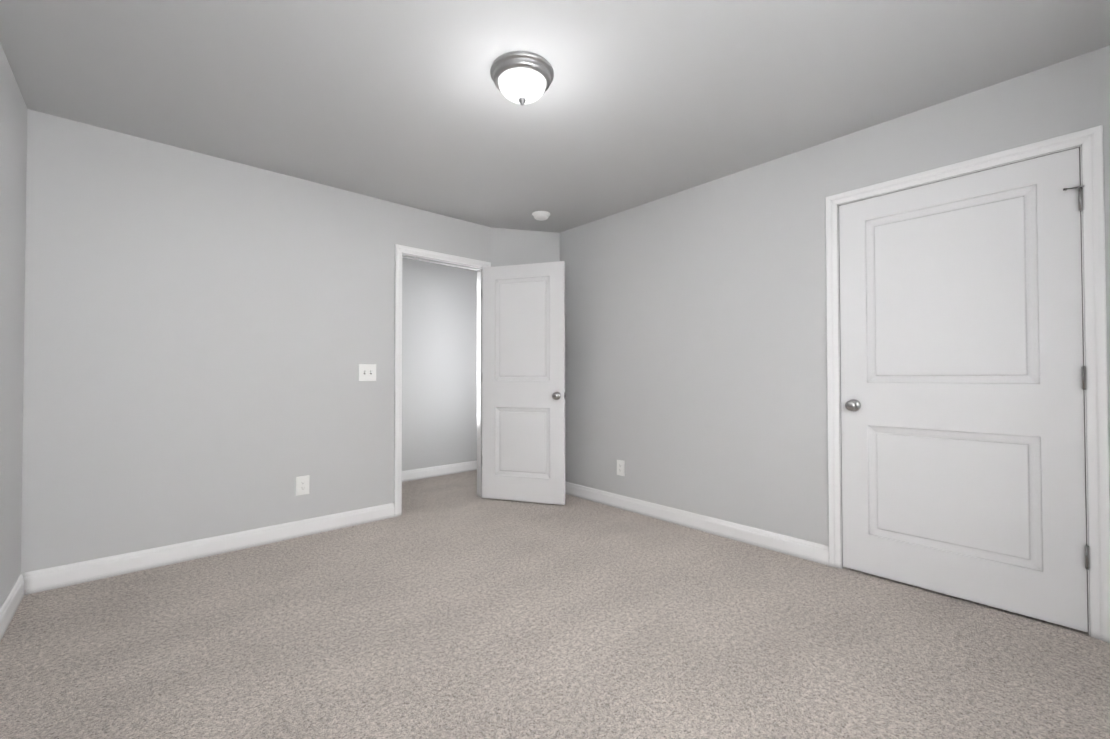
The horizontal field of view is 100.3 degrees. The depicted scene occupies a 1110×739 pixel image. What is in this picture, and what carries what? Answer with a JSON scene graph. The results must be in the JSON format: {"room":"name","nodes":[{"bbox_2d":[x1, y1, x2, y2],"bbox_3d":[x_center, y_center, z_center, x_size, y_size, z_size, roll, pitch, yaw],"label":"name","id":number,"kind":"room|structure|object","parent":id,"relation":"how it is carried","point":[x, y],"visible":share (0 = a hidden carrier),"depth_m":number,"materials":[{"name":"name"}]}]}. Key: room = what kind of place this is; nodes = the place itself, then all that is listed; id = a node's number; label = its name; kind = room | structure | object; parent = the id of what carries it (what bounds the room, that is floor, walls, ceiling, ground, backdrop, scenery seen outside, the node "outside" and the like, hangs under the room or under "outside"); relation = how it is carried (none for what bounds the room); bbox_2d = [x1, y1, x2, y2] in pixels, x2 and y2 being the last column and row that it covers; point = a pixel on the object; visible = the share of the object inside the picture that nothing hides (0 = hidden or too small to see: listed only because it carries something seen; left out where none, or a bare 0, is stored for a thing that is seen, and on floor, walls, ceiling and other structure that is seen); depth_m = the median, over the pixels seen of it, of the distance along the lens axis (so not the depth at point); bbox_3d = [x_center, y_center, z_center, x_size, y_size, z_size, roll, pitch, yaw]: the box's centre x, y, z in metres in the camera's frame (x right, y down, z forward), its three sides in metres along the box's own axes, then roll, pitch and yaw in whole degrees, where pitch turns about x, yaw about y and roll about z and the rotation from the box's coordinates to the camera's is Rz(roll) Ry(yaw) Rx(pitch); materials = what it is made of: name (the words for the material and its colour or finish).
{"room":"empty bedroom","nodes":[
{"label":"empty bedroom","id":0,"kind":"room"},
{"bbox_2d":[0,43,26,606],"bbox_3d":[-1.332,-0.120,0.764,0.115,2.430,4.065,1,-1,-42],"label":"wall","id":1,"kind":"structure","parent":0,"point":[13,142],"depth_m":2.08,"materials":[{"name":"grey paint"}]},
{"bbox_2d":[0,572,27,640],"bbox_3d":[-1.321,1.041,0.834,0.014,0.110,3.950,1,-1,-42],"label":"baseboard","id":2,"kind":"structure","parent":1,"relation":"attached to","point":[19,589],"depth_m":2.09,"materials":[{"name":"white paint"}]},
{"bbox_2d":[21,109,490,572],"bbox_3d":[-1.442,-0.082,3.481,3.592,2.430,0.115,1,-1,-42],"label":"wall","id":3,"kind":"structure","parent":0,"point":[205,335],"depth_m":2.76,"materials":[{"name":"grey paint"}]},
{"bbox_2d":[28,502,394,593],"bbox_3d":[-1.929,1.071,2.936,1.867,0.110,0.014,1,-1,-42],"label":"baseboard","id":4,"kind":"structure","parent":3,"relation":"attached to","point":[41,580],"depth_m":2.73,"materials":[{"name":"white paint"}]},
{"bbox_2d":[296,475,308,495],"bbox_3d":[-1.711,0.787,3.141,0.082,0.126,0.008,1,-1,-42],"label":"outlet","id":5,"kind":"object","parent":3,"relation":"attached to","point":[302,485],"visible":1,"depth_m":3.14,"materials":[{"name":"white plastic"}]},
{"bbox_2d":[359,364,375,380],"bbox_3d":[-1.389,0.022,3.437,0.128,0.126,0.020,1,-1,-42],"label":"switch plate","id":6,"kind":"object","parent":3,"relation":"attached to","point":[367,372],"visible":1,"depth_m":3.44,"materials":[{"name":"white plastic"}]},
{"bbox_2d":[401,253,481,514],"bbox_3d":[-0.954,0.107,3.918,0.795,2.063,0.119,1,-1,-42],"label":"trim","id":7,"kind":"structure","parent":3,"relation":"attached to","point":[479,367],"depth_m":4.16,"materials":[{"name":"white paint"}]},
{"bbox_2d":[394,244,490,516],"bbox_3d":[-0.954,0.085,3.919,0.883,2.107,0.149,1,-1,-42],"label":"door frame","id":8,"kind":"structure","parent":3,"relation":"attached to","point":[400,250],"depth_m":3.59,"materials":[{"name":"white paint"}]},
{"bbox_2d":[482,261,565,504],"bbox_3d":[-0.279,0.112,4.010,0.440,2.030,0.716,1,-1,-42],"label":"entry door","id":9,"kind":"structure","parent":3,"relation":"in","point":[523,383],"depth_m":3.97,"materials":[{"name":"white paint"}]},
{"bbox_2d":[402,258,476,470],"bbox_3d":[-1.684,-0.064,4.745,4.927,2.430,0.115,1,-1,-42],"label":"wall","id":10,"kind":"structure","parent":0,"point":[439,364],"depth_m":5.02,"materials":[{"name":"grey paint"}]},
{"bbox_2d":[402,460,476,481],"bbox_3d":[-1.467,1.097,4.835,4.235,0.110,0.014,1,-1,-42],"label":"baseboard","id":11,"kind":"structure","parent":10,"relation":"attached to","point":[421,473],"depth_m":5.01,"materials":[{"name":"white paint"}]},
{"bbox_2d":[490,227,559,266],"bbox_3d":[-0.269,-0.073,4.260,0.575,2.430,0.300,1,-1,-42],"label":"wall","id":12,"kind":"structure","parent":0,"point":[513,247],"depth_m":4.27,"materials":[{"name":"grey paint"}]},
{"bbox_2d":[0,470,1109,738],"bbox_3d":[0.049,1.171,2.810,4.927,0.100,5.280,1,-1,-42],"label":"floor","id":13,"kind":"structure","parent":0,"point":[452,606],"depth_m":1.86,"materials":[{"name":"carpet"}]},
{"bbox_2d":[0,0,1109,232],"bbox_3d":[0.045,-1.359,2.845,4.927,0.100,5.280,1,-1,-42],"label":"ceiling","id":14,"kind":"structure","parent":0,"point":[636,104],"depth_m":2.11,"materials":[{"name":"grey paint"}]},
{"bbox_2d":[490,51,553,105],"bbox_3d":[-0.145,-1.244,2.052,0.281,0.150,0.281,1,-1,-42],"label":"flush-mount ceiling light","id":15,"kind":"object","parent":14,"relation":"attached to","point":[521,78],"visible":1,"depth_m":1.98,"materials":[{"name":"silver metal"}]},
{"bbox_2d":[532,211,549,220],"bbox_3d":[-0.115,-1.272,3.853,0.152,0.044,0.152,1,-1,-42],"label":"smoke detector","id":16,"kind":"object","parent":14,"relation":"attached to","point":[541,215],"visible":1,"depth_m":3.81,"materials":[{"name":"white plastic"}]},
{"bbox_2d":[560,45,1109,545],"bbox_3d":[1.249,-0.092,3.094,0.115,2.430,4.065,1,-1,-42],"label":"wall","id":17,"kind":"structure","parent":0,"point":[696,349],"depth_m":3.04,"materials":[{"name":"grey paint"}]},
{"bbox_2d":[617,460,624,475],"bbox_3d":[0.535,0.804,3.782,0.008,0.126,0.082,1,-1,-42],"label":"outlet","id":18,"kind":"object","parent":17,"relation":"attached to","point":[620,467],"visible":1,"depth_m":3.77,"materials":[{"name":"white plastic"}]},
{"bbox_2d":[565,481,828,565],"bbox_3d":[0.802,1.074,3.478,0.014,0.110,2.269,1,-1,-42],"label":"baseboard","id":19,"kind":"structure","parent":17,"relation":"attached to","point":[793,546],"depth_m":3.17,"materials":[{"name":"white paint"}]},
{"bbox_2d":[839,148,1088,631],"bbox_3d":[1.901,0.083,2.261,0.100,2.030,0.920,1,-1,-42],"label":"closet door","id":20,"kind":"structure","parent":17,"relation":"in","point":[963,377],"depth_m":2.20,"materials":[{"name":"white paint"}]},
{"bbox_2d":[825,125,1109,642],"bbox_3d":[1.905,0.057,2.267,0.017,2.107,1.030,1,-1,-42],"label":"trim","id":21,"kind":"structure","parent":17,"relation":"attached to","point":[1090,140],"depth_m":1.92,"materials":[{"name":"white paint"}]}
]}

